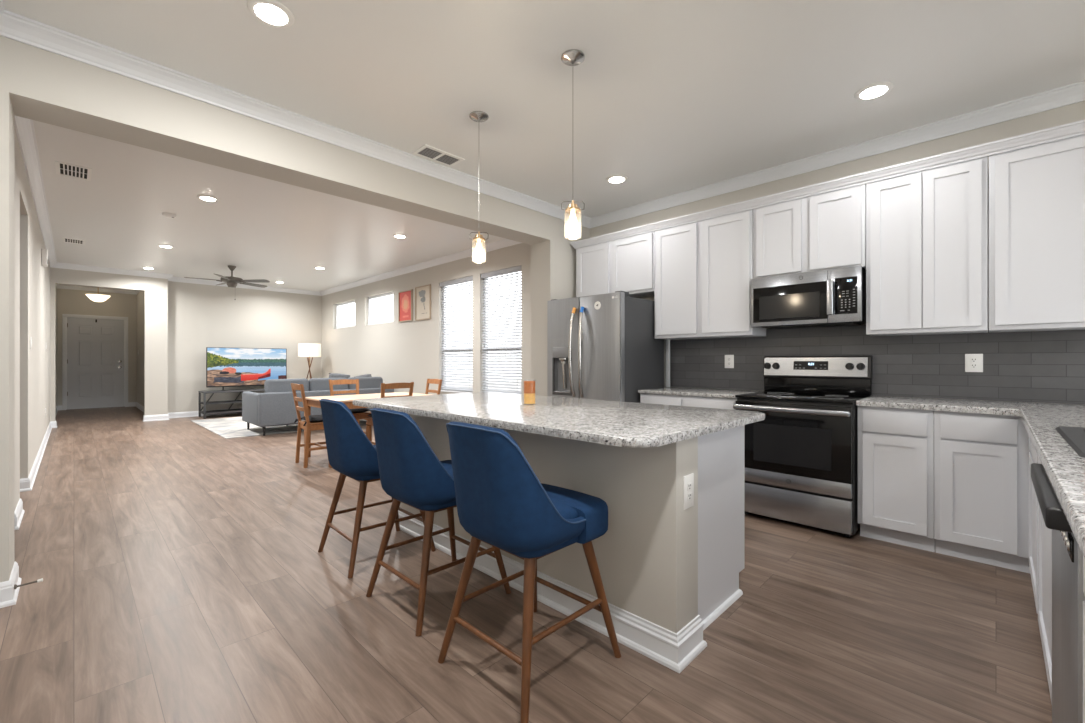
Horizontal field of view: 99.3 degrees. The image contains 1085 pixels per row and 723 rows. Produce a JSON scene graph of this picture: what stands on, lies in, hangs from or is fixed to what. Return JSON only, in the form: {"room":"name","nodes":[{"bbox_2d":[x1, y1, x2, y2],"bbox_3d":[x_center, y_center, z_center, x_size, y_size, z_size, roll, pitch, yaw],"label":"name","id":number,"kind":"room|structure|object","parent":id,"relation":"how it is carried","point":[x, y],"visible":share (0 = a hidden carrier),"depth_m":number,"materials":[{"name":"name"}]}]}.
{"room":"kitchen","nodes":[
{"label":"kitchen","id":0,"kind":"room"},
{"bbox_2d":[0,561,21,607],"bbox_3d":[-2.769,1.141,2.358,0.352,0.118,0.119,0,0,45],"label":"baseboard","id":1,"kind":"structure","parent":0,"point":[8,594],"depth_m":2.27,"materials":[{"name":"white paint"}]},
{"bbox_2d":[14,126,49,511],"bbox_3d":[-5.970,-0.295,5.368,8.480,2.990,0.120,0,0,45],"label":"wall","id":2,"kind":"structure","parent":0,"point":[31,279],"depth_m":4.35,"materials":[{"name":"grey paint"}]},
{"bbox_2d":[14,498,24,529],"bbox_3d":[-3.987,1.141,3.434,0.548,0.118,0.144,0,0,45],"label":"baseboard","id":3,"kind":"object","parent":2,"relation":"attached to","point":[19,512],"visible":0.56,"depth_m":3.41,"materials":[{"name":"white paint"}]},
{"bbox_2d":[20,421,56,491],"bbox_3d":[-6.894,1.141,6.339,0.144,0.118,5.930,0,0,-45],"label":"baseboard","id":4,"kind":"structure","parent":2,"relation":"attached to","point":[26,484],"depth_m":5.01,"materials":[{"name":"white paint"}]},
{"bbox_2d":[41,249,47,266],"bbox_3d":[-6.606,-1.375,6.118,0.200,0.210,0.056,0,0,45],"label":"door chime","id":5,"kind":"object","parent":2,"relation":"attached to","point":[44,252],"visible":1,"depth_m":6.05,"materials":[{"name":"white plastic"}]},
{"bbox_2d":[14,115,521,295],"bbox_3d":[-4.312,-1.744,7.188,8.670,0.092,4.800,0,0,45],"label":"trim","id":6,"kind":"structure","parent":2,"relation":"attached to","point":[24,127],"depth_m":7.42,"materials":[{"name":"white paint"}]},
{"bbox_2d":[56,288,136,405],"bbox_3d":[-11.433,-0.330,11.864,0.140,3.060,1.720,0,0,45],"label":"wall","id":7,"kind":"structure","parent":0,"point":[68,301],"depth_m":11.86,"materials":[{"name":"grey paint"}]},
{"bbox_2d":[62,314,127,409],"bbox_3d":[-11.396,0.013,11.778,0.112,2.375,1.210,0,0,45],"label":"door","id":8,"kind":"structure","parent":7,"relation":"in","point":[94,347],"depth_m":11.76,"materials":[{"name":"grey paint"}]},
{"bbox_2d":[59,284,134,291],"bbox_3d":[-9.986,-1.920,10.454,4.300,0.120,1.900,0,0,45],"label":"ceiling","id":9,"kind":"structure","parent":0,"point":[59,284],"depth_m":11.59,"materials":[{"name":"white paint"}]},
{"bbox_2d":[85,287,109,301],"bbox_3d":[-10.622,-1.640,11.020,0.440,0.440,0.440,0,0,45],"label":"ceiling lamp","id":10,"kind":"object","parent":9,"relation":"hanging from","point":[94,297],"visible":0.83,"depth_m":10.92,"materials":[{"name":"white glass"}]},
{"bbox_2d":[50,267,167,420],"bbox_3d":[-8.487,-0.345,9.005,0.410,3.090,1.776,0,0,45],"label":"wall","id":11,"kind":"structure","parent":0,"point":[155,290],"depth_m":9.27,"materials":[{"name":"grey paint"}]},
{"bbox_2d":[137,291,143,405],"bbox_3d":[-9.957,-0.330,10.412,4.200,3.060,1.720,0,0,45],"label":"wall","id":12,"kind":"structure","parent":0,"point":[140,296],"depth_m":11.64,"materials":[{"name":"grey paint"}]},
{"bbox_2d":[56,405,61,413],"bbox_3d":[-10.427,1.141,9.906,4.040,0.118,0.100,0,0,45],"label":"baseboard","id":13,"kind":"structure","parent":12,"relation":"attached to","point":[60,406],"depth_m":11.30,"materials":[{"name":"white paint"}]},
{"bbox_2d":[56,284,139,294],"bbox_3d":[-9.921,-1.825,10.377,4.100,0.070,1.480,0,0,45],"label":"trim","id":14,"kind":"structure","parent":12,"relation":"attached to","point":[58,286],"depth_m":11.76,"materials":[{"name":"white paint"}]},
{"bbox_2d":[128,402,143,411],"bbox_3d":[-9.485,1.141,10.863,4.040,0.118,0.175,0,0,45],"label":"baseboard","id":15,"kind":"structure","parent":12,"relation":"attached to","point":[130,404],"depth_m":12.21,"materials":[{"name":"white paint"}]},
{"bbox_2d":[168,281,321,412],"bbox_3d":[-6.830,-0.295,10.896,0.120,2.990,3.244,0,0,45],"label":"wall","id":16,"kind":"structure","parent":0,"point":[200,316],"depth_m":10.46,"materials":[{"name":"grey paint"}]},
{"bbox_2d":[142,408,241,421],"bbox_3d":[-6.845,1.141,10.571,0.314,0.118,3.528,0,0,45],"label":"baseboard","id":17,"kind":"structure","parent":16,"relation":"attached to","point":[190,413],"depth_m":9.82,"materials":[{"name":"white paint"}]},
{"bbox_2d":[33,120,505,291],"bbox_3d":[-4.884,-1.850,6.657,8.840,0.120,6.640,0,0,45],"label":"ceiling","id":18,"kind":"structure","parent":0,"point":[271,230],"depth_m":6.02,"materials":[{"name":"white paint"}]},
{"bbox_2d":[55,161,91,180],"bbox_3d":[-4.402,-1.786,4.330,0.400,0.008,0.235,0,0,45],"label":"ceiling vent","id":19,"kind":"object","parent":18,"relation":"in","point":[65,169],"visible":1,"depth_m":4.32,"materials":[{"name":"white plastic"}]},
{"bbox_2d":[62,237,84,244],"bbox_3d":[-6.958,-1.786,6.845,0.340,0.008,0.235,0,0,45],"label":"ceiling vent","id":20,"kind":"object","parent":18,"relation":"in","point":[67,240],"visible":1,"depth_m":6.84,"materials":[{"name":"white plastic"}]},
{"bbox_2d":[158,244,173,247],"bbox_3d":[-5.836,-1.779,7.144,0.200,0.022,0.200,0,0,45],"label":"recessed light","id":21,"kind":"object","parent":18,"relation":"in","point":[160,245],"visible":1,"depth_m":7.10,"materials":[{"name":"white plastic"}]},
{"bbox_2d":[162,212,175,217],"bbox_3d":[-4.533,-1.765,5.595,0.140,0.050,0.140,0,0,45],"label":"smoke detector","id":22,"kind":"object","parent":18,"relation":"attached to","point":[165,214],"visible":1,"depth_m":5.56,"materials":[{"name":"white plastic"}]},
{"bbox_2d":[197,195,218,200],"bbox_3d":[-3.662,-1.779,5.047,0.200,0.022,0.200,0,0,45],"label":"recessed light","id":23,"kind":"object","parent":18,"relation":"in","point":[203,197],"visible":1,"depth_m":5.01,"materials":[{"name":"white plastic"}]},
{"bbox_2d":[184,265,269,299],"bbox_3d":[-5.862,-1.470,8.652,1.339,0.640,1.353,0,0,45],"label":"ceiling fan","id":24,"kind":"object","parent":18,"relation":"hanging from","point":[231,281],"visible":1,"depth_m":8.59,"materials":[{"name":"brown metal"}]},
{"bbox_2d":[393,234,406,237],"bbox_3d":[-2.034,-1.779,6.574,0.200,0.022,0.200,0,0,45],"label":"recessed light","id":25,"kind":"object","parent":18,"relation":"in","point":[394,235],"visible":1,"depth_m":6.53,"materials":[{"name":"white plastic"}]},
{"bbox_2d":[0,36,589,581],"bbox_3d":[-1.184,-0.325,3.970,0.304,3.050,5.200,0,0,45],"label":"wall","id":26,"kind":"structure","parent":0,"point":[44,86],"depth_m":2.89,"materials":[{"name":"grey paint"}]},
{"bbox_2d":[14,578,42,588],"bbox_3d":[-2.605,1.126,2.337,0.099,0.027,0.024,0,0,-41],"label":"door stop","id":27,"kind":"object","parent":26,"relation":"attached to","point":[38,580],"visible":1,"depth_m":2.33,"materials":[{"name":"grey metal"}]},
{"bbox_2d":[322,243,530,394],"bbox_3d":[-2.616,-0.295,8.984,8.770,2.990,0.140,0,0,45],"label":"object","id":28,"kind":"structure","parent":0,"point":[408,351],"depth_m":8.69,"materials":[{"name":"grey paint"}]},
{"bbox_2d":[336,300,354,328],"bbox_3d":[-4.659,-1.110,11.036,1.280,0.620,0.050,0,0,45],"label":"window","id":29,"kind":"structure","parent":28,"relation":"attached to","point":[350,302],"depth_m":11.41,"materials":[{"name":"white paint"}]},
{"bbox_2d":[368,292,393,324],"bbox_3d":[-3.382,-1.105,9.780,1.300,0.630,0.050,0,0,45],"label":"window","id":30,"kind":"structure","parent":28,"relation":"attached to","point":[391,293],"depth_m":10.07,"materials":[{"name":"white paint"}]},
{"bbox_2d":[398,289,412,321],"bbox_3d":[-2.644,-1.069,8.891,0.500,0.593,0.029,0,0,45],"label":"framed print","id":31,"kind":"object","parent":28,"relation":"attached to","point":[405,298],"visible":1,"depth_m":8.90,"materials":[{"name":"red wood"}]},
{"bbox_2d":[415,284,430,320],"bbox_3d":[-2.191,-1.075,8.446,0.510,0.620,0.029,0,0,45],"label":"framed print","id":32,"kind":"object","parent":28,"relation":"attached to","point":[422,293],"visible":1,"depth_m":8.44,"materials":[{"name":"beige paper"}]},
{"bbox_2d":[440,276,472,391],"bbox_3d":[-1.446,-0.445,7.784,0.956,1.877,0.060,0,0,45],"label":"window blind","id":33,"kind":"object","parent":28,"relation":"attached to","point":[469,279],"visible":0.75,"depth_m":7.77,"materials":[{"name":"grey plastic"}]},
{"bbox_2d":[441,287,472,392],"bbox_3d":[-1.438,-0.431,7.793,1.040,1.907,0.155,0,0,45],"label":"window","id":34,"kind":"structure","parent":28,"relation":"attached to","point":[443,287],"depth_m":8.06,"materials":[{"name":"white paint"}]},
{"bbox_2d":[481,265,520,393],"bbox_3d":[-0.619,-0.445,6.971,0.936,1.877,0.060,0,0,45],"label":"window blind","id":35,"kind":"object","parent":28,"relation":"attached to","point":[514,374],"visible":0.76,"depth_m":6.96,"materials":[{"name":"grey plastic"}]},
{"bbox_2d":[484,278,520,393],"bbox_3d":[-0.611,-0.431,6.980,1.020,1.907,0.155,0,0,45],"label":"window","id":36,"kind":"structure","parent":28,"relation":"attached to","point":[486,278],"depth_m":7.32,"materials":[{"name":"white paint"}]},
{"bbox_2d":[0,406,1051,722],"bbox_3d":[-3.708,1.260,5.499,20.200,0.120,6.640,0,0,45],"label":"floor","id":37,"kind":"structure","parent":0,"point":[186,579],"depth_m":2.12,"materials":[{"name":"wood"}]},
{"bbox_2d":[199,389,264,418],"bbox_3d":[-6.711,0.920,10.389,0.580,0.560,1.600,0,0,45],"label":"tv stand","id":38,"kind":"object","parent":37,"relation":"on","point":[204,412],"visible":0.52,"depth_m":10.01,"materials":[{"name":"grey"}]},
{"bbox_2d":[199,400,241,403],"bbox_3d":[-6.711,0.890,10.389,0.580,0.020,1.600,0,0,45],"label":"shelf","id":39,"kind":"object","parent":38,"relation":"attached to","point":[229,401],"depth_m":10.01,"materials":[{"name":"grey"}]},
{"bbox_2d":[199,409,241,413],"bbox_3d":[-6.711,1.090,10.389,0.580,0.020,1.600,0,0,45],"label":"shelf","id":40,"kind":"object","parent":38,"relation":"attached to","point":[200,410],"depth_m":9.96,"materials":[{"name":"grey"}]},
{"bbox_2d":[206,347,286,390],"bbox_3d":[-6.681,0.166,10.477,0.260,0.948,1.572,0,0,45],"label":"television","id":41,"kind":"object","parent":38,"relation":"on","point":[225,367],"visible":0.93,"depth_m":10.39,"materials":[{"name":"multicoloured glass"}]},
{"bbox_2d":[191,417,365,438],"bbox_3d":[-5.159,1.194,9.073,3.080,0.012,2.400,0,0,45],"label":"area rug","id":42,"kind":"object","parent":37,"relation":"on","point":[233,427],"visible":0.44,"depth_m":8.18,"materials":[{"name":"white carpet"}]},
{"bbox_2d":[242,377,393,435],"bbox_3d":[-4.072,0.741,8.509,1.140,0.894,2.300,0,0,45],"label":"sofa","id":43,"kind":"object","parent":42,"relation":"on","point":[276,406],"visible":0.44,"depth_m":7.68,"materials":[{"name":"grey fabric"}]},
{"bbox_2d":[264,378,308,392],"bbox_3d":[-4.311,0.495,7.795,0.212,0.403,0.669,0,0,45],"label":"cushion","id":44,"kind":"object","parent":43,"relation":"on","point":[270,385],"depth_m":7.68,"materials":[{"name":"grey fabric"}]},
{"bbox_2d":[308,377,347,390],"bbox_3d":[-3.837,0.495,8.277,0.212,0.403,0.669,0,0,45],"label":"cushion","id":45,"kind":"object","parent":43,"relation":"on","point":[314,384],"depth_m":8.14,"materials":[{"name":"grey fabric"}]},
{"bbox_2d":[329,373,349,378],"bbox_3d":[-3.833,0.435,8.709,0.189,0.436,0.443,0,0,45],"label":"throw pillow","id":46,"kind":"object","parent":43,"relation":"on","point":[331,375],"visible":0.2,"depth_m":8.67,"materials":[{"name":"grey fabric"}]},
{"bbox_2d":[355,374,371,376],"bbox_3d":[-3.518,0.440,9.114,0.181,0.382,0.388,0,0,45],"label":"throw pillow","id":47,"kind":"object","parent":43,"relation":"on","point":[365,375],"visible":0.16,"depth_m":9.10,"materials":[{"name":"grey fabric"}]},
{"bbox_2d":[348,377,382,388],"bbox_3d":[-3.362,0.495,8.760,0.212,0.403,0.669,0,0,45],"label":"cushion","id":48,"kind":"object","parent":43,"relation":"on","point":[364,382],"depth_m":8.71,"materials":[{"name":"grey fabric"}]},
{"bbox_2d":[291,383,326,467],"bbox_3d":[-2.661,0.728,5.455,0.504,0.945,0.418,0,0,-42],"label":"dining chair","id":49,"kind":"object","parent":37,"relation":"on","point":[310,422],"visible":0.62,"depth_m":5.30,"materials":[{"name":"brown wood"}]},
{"bbox_2d":[298,343,320,378],"bbox_3d":[-5.657,0.387,11.204,0.521,1.633,0.500,0,0,45],"label":"floor lamp","id":50,"kind":"object","parent":37,"relation":"on","point":[308,350],"visible":0.91,"depth_m":11.02,"materials":[{"name":"beige fabric"}]},
{"bbox_2d":[329,379,371,440],"bbox_3d":[-2.667,0.728,6.411,0.504,0.945,0.418,0,0,45],"label":"dining chair","id":51,"kind":"object","parent":37,"relation":"on","point":[359,413],"visible":0.38,"depth_m":6.42,"materials":[{"name":"brown wood"}]},
{"bbox_2d":[304,392,429,467],"bbox_3d":[-2.209,0.824,5.975,0.870,0.752,1.380,0,0,45],"label":"dining table","id":52,"kind":"object","parent":37,"relation":"on","point":[347,400],"visible":0.26,"depth_m":5.74,"materials":[{"name":"beige wood"}]},
{"bbox_2d":[318,399,435,577],"bbox_3d":[-1.059,0.714,2.903,0.588,0.979,0.513,0,0,-44],"label":"bar stool","id":53,"kind":"object","parent":37,"relation":"on","point":[350,452],"visible":0.78,"depth_m":2.65,"materials":[{"name":"blue fabric"}]},
{"bbox_2d":[364,382,413,444],"bbox_3d":[-1.902,0.728,5.714,0.504,0.945,0.418,0,0,45],"label":"dining chair","id":54,"kind":"object","parent":37,"relation":"on","point":[410,385],"visible":0.18,"depth_m":5.62,"materials":[{"name":"brown wood"}]},
{"bbox_2d":[425,379,441,394],"bbox_3d":[-1.744,0.728,6.579,0.504,0.945,0.418,0,0,-41],"label":"dining chair","id":55,"kind":"object","parent":37,"relation":"on","point":[431,381],"visible":0.14,"depth_m":6.73,"materials":[{"name":"brown wood"}]},
{"bbox_2d":[366,408,510,636],"bbox_3d":[-0.545,0.714,2.362,0.513,0.979,0.588,0,0,45],"label":"bar stool","id":56,"kind":"object","parent":37,"relation":"on","point":[411,473],"visible":0.74,"depth_m":2.12,"materials":[{"name":"blue fabric"}]},
{"bbox_2d":[438,421,620,722],"bbox_3d":[-0.062,0.714,1.847,0.513,0.979,0.588,0,0,45],"label":"bar stool","id":57,"kind":"object","parent":37,"relation":"on","point":[501,502],"visible":1,"depth_m":1.63,"materials":[{"name":"blue fabric"}]},
{"bbox_2d":[395,414,744,672],"bbox_3d":[0.038,0.748,2.868,2.232,0.904,0.877,0,0,45],"label":"kitchen island","id":58,"kind":"object","parent":37,"relation":"on","point":[668,571],"visible":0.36,"depth_m":2.06,"materials":[{"name":"grey paint"}]},
{"bbox_2d":[352,392,764,447],"bbox_3d":[-0.078,0.280,2.784,2.345,0.031,1.210,0,0,45],"label":"island countertop","id":59,"kind":"structure","parent":58,"relation":"on","point":[614,423],"depth_m":2.29,"materials":[{"name":"white stone"}]},
{"bbox_2d":[524,381,534,403],"bbox_3d":[-0.080,0.188,2.842,0.077,0.152,0.077,0,0,45],"label":"candle jar","id":60,"kind":"object","parent":59,"relation":"on","point":[529,386],"visible":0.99,"depth_m":2.81,"materials":[{"name":"orange glass"}]},
{"bbox_2d":[684,473,693,509],"bbox_3d":[0.596,0.528,1.876,0.008,0.135,0.080,0,0,45],"label":"wall outlet","id":61,"kind":"object","parent":58,"relation":"attached to","point":[688,479],"visible":1,"depth_m":1.87,"materials":[{"name":"white plastic"}]},
{"bbox_2d":[687,492,691,500],"bbox_3d":[0.598,0.548,1.874,0.002,0.030,0.034,0,0,45],"label":"socket","id":62,"kind":"object","parent":61,"relation":"attached to","point":[689,494],"depth_m":1.87,"materials":[{"name":"white plastic"}]},
{"bbox_2d":[687,482,691,490],"bbox_3d":[0.598,0.508,1.874,0.002,0.030,0.034,0,0,45],"label":"socket","id":63,"kind":"object","parent":61,"relation":"attached to","point":[689,484],"depth_m":1.87,"materials":[{"name":"white plastic"}]},
{"bbox_2d":[547,291,663,402],"bbox_3d":[0.644,0.279,4.728,0.911,1.842,0.936,0,0,45],"label":"refrigerator","id":64,"kind":"object","parent":37,"relation":"on","point":[600,346],"visible":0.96,"depth_m":4.39,"materials":[{"name":"grey metal"}]},
{"bbox_2d":[553,347,567,357],"bbox_3d":[0.197,-0.091,4.630,0.230,0.107,0.042,0,0,45],"label":"panel","id":65,"kind":"object","parent":64,"relation":"attached to","point":[558,352],"depth_m":4.62,"materials":[{"name":"grey metal"}]},
{"bbox_2d":[640,393,736,409],"bbox_3d":[1.448,0.748,4.212,0.907,0.904,0.636,0,0,45],"label":"base cabinet","id":66,"kind":"object","parent":37,"relation":"on","point":[678,400],"visible":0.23,"depth_m":3.96,"materials":[{"name":"white paint"}]},
{"bbox_2d":[638,387,761,398],"bbox_3d":[1.442,0.280,4.207,0.912,0.031,0.651,0,0,45],"label":"countertop","id":67,"kind":"structure","parent":66,"relation":"on","point":[701,392],"depth_m":4.06,"materials":[{"name":"white stone"}]},
{"bbox_2d":[733,355,872,536],"bbox_3d":[2.007,0.577,3.564,0.782,1.246,0.757,0,0,45],"label":"range","id":68,"kind":"object","parent":37,"relation":"on","point":[801,460],"visible":0.97,"depth_m":3.35,"materials":[{"name":"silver metal"}]},
{"bbox_2d":[735,391,870,403],"bbox_3d":[2.008,0.273,3.566,0.782,0.023,0.630,0,0,45],"label":"cooktop","id":69,"kind":"object","parent":68,"relation":"in","point":[781,397],"depth_m":3.47,"materials":[{"name":"grey glass"}]},
{"bbox_2d":[858,406,934,551],"bbox_3d":[2.482,0.748,3.195,0.394,0.904,0.636,0,0,45],"label":"base cabinet","id":70,"kind":"object","parent":37,"relation":"on","point":[896,445],"visible":0.83,"depth_m":2.97,"materials":[{"name":"white paint"}]},
{"bbox_2d":[934,411,1029,572],"bbox_3d":[2.772,0.748,2.910,0.415,0.904,0.636,0,0,45],"label":"base cabinet","id":71,"kind":"object","parent":37,"relation":"on","point":[981,461],"visible":0.82,"depth_m":2.69,"materials":[{"name":"white paint"}]},
{"bbox_2d":[1029,437,1037,613],"bbox_3d":[2.607,0.748,2.048,0.595,0.904,0.853,0,0,45],"label":"base cabinet","id":72,"kind":"object","parent":37,"relation":"on","point":[1033,457],"visible":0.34,"depth_m":2.25,"materials":[{"name":"white paint"}]},
{"bbox_2d":[1038,457,1051,703],"bbox_3d":[2.035,0.748,1.466,0.595,0.904,0.775,0,0,45],"label":"base cabinet","id":73,"kind":"object","parent":37,"relation":"on","point":[1044,533],"visible":0.15,"depth_m":1.72,"materials":[{"name":"white paint"}]},
{"bbox_2d":[856,396,1084,557],"bbox_3d":[1.784,0.284,1.749,1.430,0.040,3.676,0,0,45],"label":"countertop","id":74,"kind":"structure","parent":73,"relation":"on","point":[1064,468],"depth_m":1.87,"materials":[{"name":"white stone"}]},
{"bbox_2d":[1055,426,1084,457],"bbox_3d":[1.930,0.354,1.370,0.500,0.200,0.810,0,0,45],"label":"sink","id":75,"kind":"object","parent":74,"relation":"in","point":[1074,436],"visible":1,"depth_m":1.56,"materials":[{"name":"black"}]},
{"bbox_2d":[1031,463,1084,722],"bbox_3d":[1.517,0.752,0.989,0.624,0.895,0.613,0,0,45],"label":"dishwasher","id":76,"kind":"object","parent":37,"relation":"on","point":[1068,596],"visible":0.88,"depth_m":1.08,"materials":[{"name":"grey metal"}]},
{"bbox_2d":[1083,556,1084,722],"bbox_3d":[1.057,0.748,0.472,0.595,0.904,0.755,0,0,45],"label":"base cabinet","id":77,"kind":"object","parent":37,"relation":"on","point":[1083,556],"visible":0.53,"depth_m":0.92,"materials":[{"name":"white paint"}]},
{"bbox_2d":[3,0,1084,217],"bbox_3d":[1.443,-1.748,1.414,7.126,0.120,5.240,0,0,45],"label":"ceiling","id":78,"kind":"structure","parent":0,"point":[671,97],"depth_m":2.64,"materials":[{"name":"white paint"}]},
{"bbox_2d":[247,0,294,27],"bbox_3d":[-1.312,-1.677,2.231,0.200,0.022,0.200,0,0,45],"label":"recessed light","id":79,"kind":"object","parent":78,"relation":"in","point":[273,13],"visible":1,"depth_m":2.21,"materials":[{"name":"white plastic"}]},
{"bbox_2d":[412,144,464,166],"bbox_3d":[-0.853,-1.684,3.785,0.210,0.008,0.370,0,0,45],"label":"ceiling vent","id":80,"kind":"object","parent":78,"relation":"in","point":[428,152],"visible":1,"depth_m":3.77,"materials":[{"name":"white plastic"}]},
{"bbox_2d":[469,111,488,260],"bbox_3d":[-0.437,-1.186,3.169,0.132,1.004,0.132,0,0,45],"label":"pendant light","id":81,"kind":"object","parent":78,"relation":"hanging from","point":[477,116],"visible":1,"depth_m":3.15,"materials":[{"name":"grey metal"}]},
{"bbox_2d":[561,49,584,227],"bbox_3d":[0.169,-1.186,2.555,0.132,1.004,0.132,0,0,45],"label":"pendant light","id":82,"kind":"object","parent":78,"relation":"hanging from","point":[572,57],"visible":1,"depth_m":2.54,"materials":[{"name":"grey metal"}]},
{"bbox_2d":[606,175,627,182],"bbox_3d":[0.686,-1.677,4.263,0.200,0.022,0.200,0,0,45],"label":"recessed light","id":83,"kind":"object","parent":78,"relation":"in","point":[614,178],"visible":1,"depth_m":4.23,"materials":[{"name":"white plastic"}]},
{"bbox_2d":[854,81,893,100],"bbox_3d":[2.066,-1.677,2.877,0.200,0.022,0.200,0,0,45],"label":"recessed light","id":84,"kind":"object","parent":78,"relation":"in","point":[875,90],"visible":1,"depth_m":2.85,"materials":[{"name":"white plastic"}]},
{"bbox_2d":[590,101,1084,404],"bbox_3d":[3.104,-0.244,3.210,6.876,2.888,0.270,0,0,45],"label":"wall","id":85,"kind":"structure","parent":0,"point":[1026,366],"depth_m":3.39,"materials":[{"name":"grey tile"}]},
{"bbox_2d":[0,0,1084,227],"bbox_3d":[1.383,-1.642,1.460,6.876,0.092,4.660,0,0,45],"label":"trim","id":86,"kind":"structure","parent":85,"relation":"attached to","point":[13,26],"depth_m":3.19,"materials":[{"name":"white paint"}]},
{"bbox_2d":[576,231,653,297],"bbox_3d":[0.848,-0.993,5.007,1.007,0.599,0.348,0,0,45],"label":"upper cabinet","id":87,"kind":"object","parent":85,"relation":"attached to","point":[626,264],"visible":0.69,"depth_m":4.83,"materials":[{"name":"white paint"}]},
{"bbox_2d":[666,339,669,386],"bbox_3d":[1.304,-0.218,4.793,0.047,0.964,0.016,0,0,45],"label":"trim","id":88,"kind":"structure","parent":85,"relation":"attached to","point":[667,341],"depth_m":4.79,"materials":[{"name":"white paint"}]},
{"bbox_2d":[654,209,765,339],"bbox_3d":[1.544,-0.758,4.323,0.935,1.067,0.348,0,0,45],"label":"upper cabinet","id":89,"kind":"object","parent":85,"relation":"attached to","point":[703,270],"visible":0.92,"depth_m":4.16,"materials":[{"name":"white paint"}]},
{"bbox_2d":[725,355,733,367],"bbox_3d":[1.757,0.000,4.339,0.086,0.125,0.008,0,0,45],"label":"wall outlet","id":90,"kind":"object","parent":85,"relation":"attached to","point":[729,359],"visible":1,"depth_m":4.33,"materials":[{"name":"white plastic"}]},
{"bbox_2d":[753,184,865,278],"bbox_3d":[2.160,-0.990,3.716,0.785,0.604,0.348,0,0,45],"label":"upper cabinet","id":91,"kind":"object","parent":85,"relation":"attached to","point":[824,231],"visible":0.77,"depth_m":3.56,"materials":[{"name":"white paint"}]},
{"bbox_2d":[751,266,865,328],"bbox_3d":[2.117,-0.483,3.672,0.768,0.402,0.450,0,0,45],"label":"microwave oven","id":92,"kind":"object","parent":91,"relation":"attached to","point":[830,297],"visible":1,"depth_m":3.51,"materials":[{"name":"silver metal"}]},
{"bbox_2d":[866,156,987,335],"bbox_3d":[2.668,-0.744,3.216,0.631,1.097,0.348,0,0,45],"label":"upper cabinet","id":93,"kind":"object","parent":85,"relation":"attached to","point":[927,230],"visible":1,"depth_m":3.07,"materials":[{"name":"white paint"}]},
{"bbox_2d":[965,354,982,371],"bbox_3d":[2.956,0.010,3.159,0.090,0.125,0.008,0,0,45],"label":"wall outlet","id":94,"kind":"object","parent":85,"relation":"attached to","point":[973,362],"visible":1,"depth_m":3.16,"materials":[{"name":"white plastic"}]},
{"bbox_2d":[989,135,1084,332],"bbox_3d":[3.072,-0.744,2.819,0.491,1.097,0.348,0,0,45],"label":"upper cabinet","id":95,"kind":"object","parent":85,"relation":"attached to","point":[1037,193],"visible":1,"depth_m":2.73,"materials":[{"name":"white paint"}]},
{"bbox_2d":[570,120,1084,248],"bbox_3d":[1.856,-1.319,3.991,3.964,0.069,0.367,0,0,45],"label":"trim","id":96,"kind":"structure","parent":95,"relation":"attached to","point":[1077,128],"depth_m":3.28,"materials":[{"name":"white paint"}]},
{"label":"outside","id":97,"kind":"structure","parent":0,"visible":0},
{"bbox_2d":[447,382,514,389],"bbox_3d":[5.430,1.450,19.066,31.000,0.100,25.200,0,0,45],"label":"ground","id":98,"kind":"structure","parent":97,"point":[488,382],"depth_m":26.89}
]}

